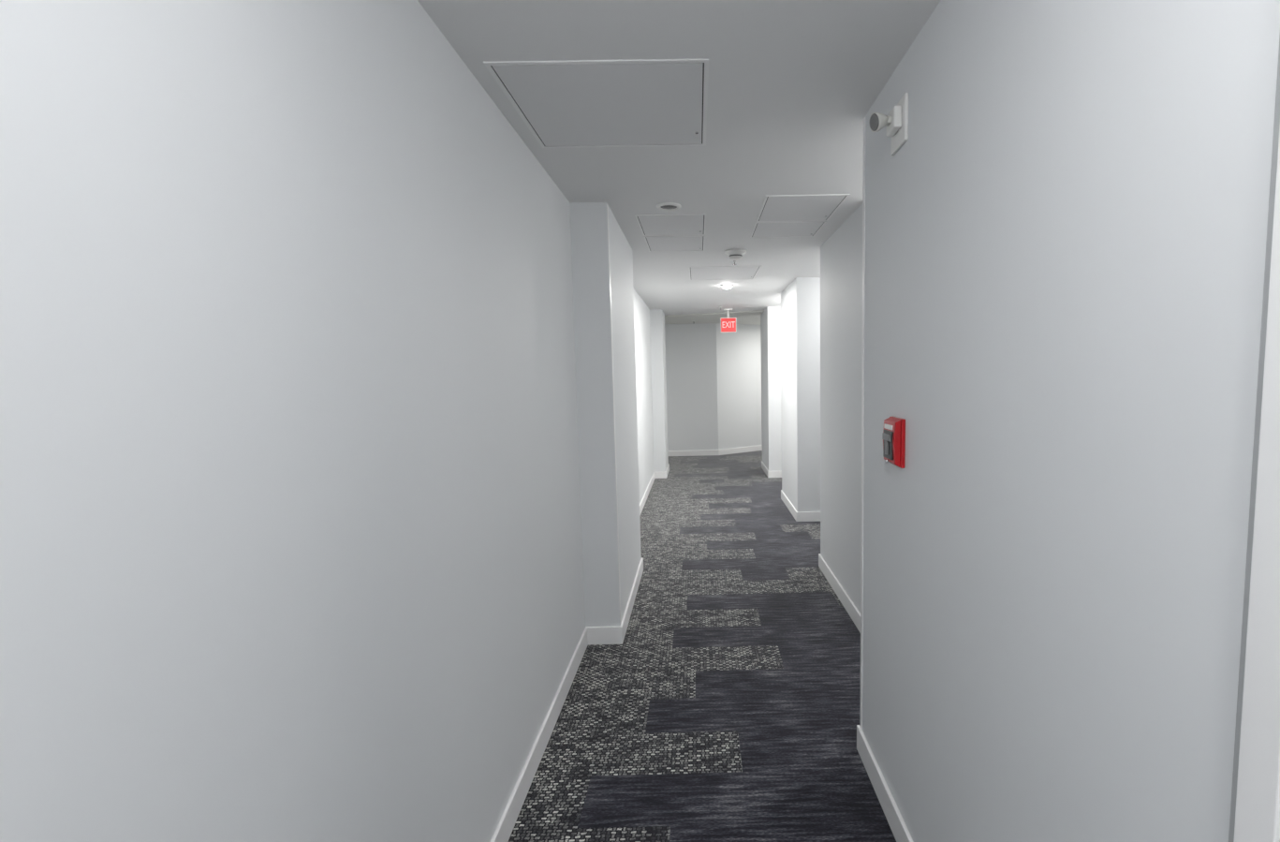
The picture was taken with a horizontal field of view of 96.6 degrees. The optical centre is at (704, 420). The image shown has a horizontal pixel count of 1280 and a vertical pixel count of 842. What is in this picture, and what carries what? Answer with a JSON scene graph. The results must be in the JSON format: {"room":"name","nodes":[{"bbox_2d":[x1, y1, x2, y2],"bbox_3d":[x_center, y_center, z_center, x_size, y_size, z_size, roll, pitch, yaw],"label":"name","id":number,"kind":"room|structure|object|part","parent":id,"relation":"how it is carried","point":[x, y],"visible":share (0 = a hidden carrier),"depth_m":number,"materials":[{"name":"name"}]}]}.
{"room":"building corridor","nodes":[
{"label":"building corridor","id":0,"kind":"room"},
{"bbox_2d":[0,0,654,841],"bbox_3d":[-0.769,-0.061,3.835,0.150,2.505,12.870,-1,5,-1],"label":"wall","id":1,"kind":"structure","parent":0,"point":[290,536],"depth_m":0.88,"materials":[{"name":"paint"}]},
{"bbox_2d":[569,202,641,626],"bbox_3d":[-0.594,0.001,3.662,0.195,2.405,1.170,-1,5,-1],"label":"wall","id":2,"kind":"structure","parent":0,"point":[588,220],"depth_m":3.12,"materials":[{"name":"paint"}]},
{"bbox_2d":[490,463,669,841],"bbox_3d":[-0.568,1.133,3.938,0.208,0.100,12.870,-1,5,-1],"label":"baseboard","id":3,"kind":"structure","parent":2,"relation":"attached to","point":[591,635],"depth_m":2.53,"materials":[{"name":"white"}]},
{"bbox_2d":[606,203,621,625],"bbox_3d":[-0.489,-0.001,3.091,0.003,2.300,0.030,-1,5,-1],"label":"trim","id":4,"kind":"structure","parent":2,"relation":"attached to","point":[607,203],"depth_m":3.08,"materials":[{"name":"white paint"}]},
{"bbox_2d":[649,308,668,471],"bbox_3d":[-0.659,-0.399,8.404,0.171,2.405,0.670,-1,5,-1],"label":"wall","id":5,"kind":"structure","parent":0,"point":[656,316],"depth_m":8.08,"materials":[{"name":"paint"}]},
{"bbox_2d":[417,0,940,315],"bbox_3d":[0.567,-1.239,3.075,2.860,0.120,11.824,-1,5,-1],"label":"ceiling","id":6,"kind":"structure","parent":0,"point":[792,84],"depth_m":1.93,"materials":[{"name":"white paint"}]},
{"bbox_2d":[483,58,708,147],"bbox_3d":[-0.314,-1.064,1.944,0.650,0.006,0.620,-1,5,-1],"label":"access hatch","id":7,"kind":"object","parent":6,"relation":"in","point":[643,102],"depth_m":1.87,"materials":[{"name":"white metal"}]},
{"bbox_2d":[656,202,681,210],"bbox_3d":[-0.192,-1.159,3.072,0.136,0.010,0.136,-1,5,-1],"label":"recessed ceiling light","id":8,"kind":"object","parent":6,"relation":"in","point":[664,206],"depth_m":3.05,"materials":[{"name":"white metal"}]},
{"bbox_2d":[634,213,706,235],"bbox_3d":[-0.194,-1.195,3.470,0.405,0.006,0.480,-1,5,-1],"label":"access hatch","id":9,"kind":"object","parent":6,"relation":"in","point":[690,224],"depth_m":3.44,"materials":[{"name":"white metal"}]},
{"bbox_2d":[643,235,705,251],"bbox_3d":[-0.199,-1.237,3.968,0.405,0.006,0.460,-1,5,-1],"label":"access hatch","id":10,"kind":"object","parent":6,"relation":"in","point":[654,243],"depth_m":3.94,"materials":[{"name":"white metal"}]},
{"bbox_2d":[689,265,761,279],"bbox_3d":[0.175,-1.345,5.173,0.620,0.006,0.670,-1,5,-1],"label":"access hatch","id":11,"kind":"object","parent":6,"relation":"in","point":[715,272],"depth_m":5.13,"materials":[{"name":"white metal"}]},
{"bbox_2d":[720,284,733,288],"bbox_3d":[0.237,-1.394,5.907,0.124,0.034,0.124,-1,5,-1],"label":"ceiling light","id":12,"kind":"object","parent":6,"relation":"attached to","point":[723,286],"depth_m":5.87,"materials":[{"name":"white plastic"}]},
{"bbox_2d":[720,308,736,332],"bbox_3d":[0.345,-1.429,8.085,0.230,0.335,0.057,-1,5,-1],"label":"exit sign","id":13,"kind":"object","parent":6,"relation":"hanging from","point":[728,324],"visible":1,"depth_m":8.07,"materials":[{"name":"red plastic"}]},
{"bbox_2d":[724,249,746,260],"bbox_3d":[0.235,-1.239,4.244,0.160,0.064,0.160,-1,5,-1],"label":"smoke detector","id":14,"kind":"object","parent":6,"relation":"attached to","point":[733,254],"visible":1,"depth_m":4.20,"materials":[{"name":"white plastic"}]},
{"bbox_2d":[750,220,826,237],"bbox_3d":[0.527,-1.221,3.626,0.430,0.006,0.380,-1,5,-1],"label":"access hatch","id":15,"kind":"object","parent":6,"relation":"in","point":[801,228],"depth_m":3.61,"materials":[{"name":"white metal"}]},
{"bbox_2d":[756,193,849,221],"bbox_3d":[0.532,-1.183,3.168,0.430,0.006,0.500,-1,5,-1],"label":"access hatch","id":16,"kind":"object","parent":6,"relation":"in","point":[775,208],"depth_m":3.13,"materials":[{"name":"white metal"}]},
{"bbox_2d":[507,450,896,841],"bbox_3d":[0.946,1.090,4.718,3.560,0.001,15.006,-1,5,-1],"label":"floor","id":17,"kind":"structure","parent":0,"point":[728,707],"depth_m":2.63,"materials":[{"name":"carpet"}]},
{"bbox_2d":[664,323,762,450],"bbox_3d":[0.947,-0.740,10.908,3.956,2.605,0.606,-3,5,-24],"label":"wall","id":18,"kind":"structure","parent":0,"point":[713,376],"depth_m":10.32,"materials":[{"name":"paint"}]},
{"bbox_2d":[667,444,762,456],"bbox_3d":[0.844,0.527,10.817,3.297,0.100,0.403,-3,5,-23],"label":"baseboard","id":19,"kind":"structure","parent":18,"relation":"attached to","point":[753,448],"depth_m":10.35,"materials":[{"name":"white"}]},
{"bbox_2d":[664,309,764,324],"bbox_3d":[0.841,-1.809,9.893,3.560,0.140,4.000,-1,5,-1],"label":"ceiling","id":20,"kind":"structure","parent":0,"point":[749,317],"depth_m":9.14,"materials":[{"name":"white paint"}]},
{"bbox_2d":[760,306,781,470],"bbox_3d":[1.704,-0.443,8.412,1.615,2.405,0.900,-1,5,-1],"label":"wall column","id":21,"kind":"structure","parent":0,"point":[771,317],"depth_m":8.00,"materials":[{"name":"paint"}]},
{"bbox_2d":[780,277,820,511],"bbox_3d":[1.374,-0.243,6.110,0.927,2.405,1.047,-1,5,-1],"label":"wall column","id":22,"kind":"structure","parent":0,"point":[801,299],"depth_m":5.63,"materials":[{"name":"paint"}]},
{"bbox_2d":[820,204,862,612],"bbox_3d":[1.371,-0.040,3.710,0.986,2.405,1.110,-1,5,-1],"label":"wall column","id":23,"kind":"structure","parent":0,"point":[841,255],"depth_m":3.61,"materials":[{"name":"paint"}]},
{"bbox_2d":[862,0,1279,841],"bbox_3d":[1.248,0.158,1.392,1.284,2.405,1.520,-1,5,-1],"label":"wall","id":24,"kind":"structure","parent":0,"point":[1066,239],"depth_m":0.95,"materials":[{"name":"paint"}]},
{"bbox_2d":[761,460,913,841],"bbox_3d":[1.225,1.020,4.892,1.297,0.100,8.150,-1,5,-1],"label":"baseboard","id":25,"kind":"structure","parent":24,"relation":"attached to","point":[899,829],"depth_m":2.17,"materials":[{"name":"white"}]},
{"bbox_2d":[860,117,865,729],"bbox_3d":[0.595,0.060,2.129,0.003,2.300,0.020,-1,5,-1],"label":"trim","id":26,"kind":"structure","parent":24,"relation":"attached to","point":[863,167],"depth_m":2.12,"materials":[{"name":"white paint"}]},
{"bbox_2d":[868,92,908,155],"bbox_3d":[0.537,-0.874,1.679,0.093,0.130,0.120,-1,5,-1],"label":"emergency light","id":27,"kind":"object","parent":24,"relation":"attached to","point":[896,122],"visible":1,"depth_m":1.65,"materials":[{"name":"white plastic"}]},
{"bbox_3d":[0.538,-0.886,1.675,0.030,0.020,0.025,-1,5,-1],"label":"arm","id":28,"kind":"part","parent":27,"relation":"part of","materials":[{"name":"white plastic"}]},
{"bbox_3d":[0.578,-0.875,1.679,0.010,0.130,0.120,-1,5,-1],"label":"plate","id":29,"kind":"part","parent":27,"relation":"part of","materials":[{"name":"white plastic"}]},
{"bbox_2d":[882,416,905,468],"bbox_3d":[0.580,0.064,1.748,0.041,0.147,0.110,-1,5,-1],"label":"alarm pull station","id":30,"kind":"object","parent":24,"relation":"attached to","point":[893,435],"visible":1,"depth_m":1.70,"materials":[{"name":"red plastic"}]},
{"bbox_3d":[0.563,0.072,1.749,0.007,0.064,0.066,-1,5,-1],"label":"pull handle","id":31,"kind":"part","parent":30,"relation":"part of","materials":[{"name":"grey plastic"}]},
{"bbox_2d":[1228,35,1279,841],"bbox_3d":[0.657,0.398,0.138,0.098,2.160,1.034,-1,5,-1],"label":"door frame","id":32,"kind":"structure","parent":24,"relation":"attached to","point":[1255,804],"depth_m":0.61,"materials":[{"name":"white paint"}]}
]}

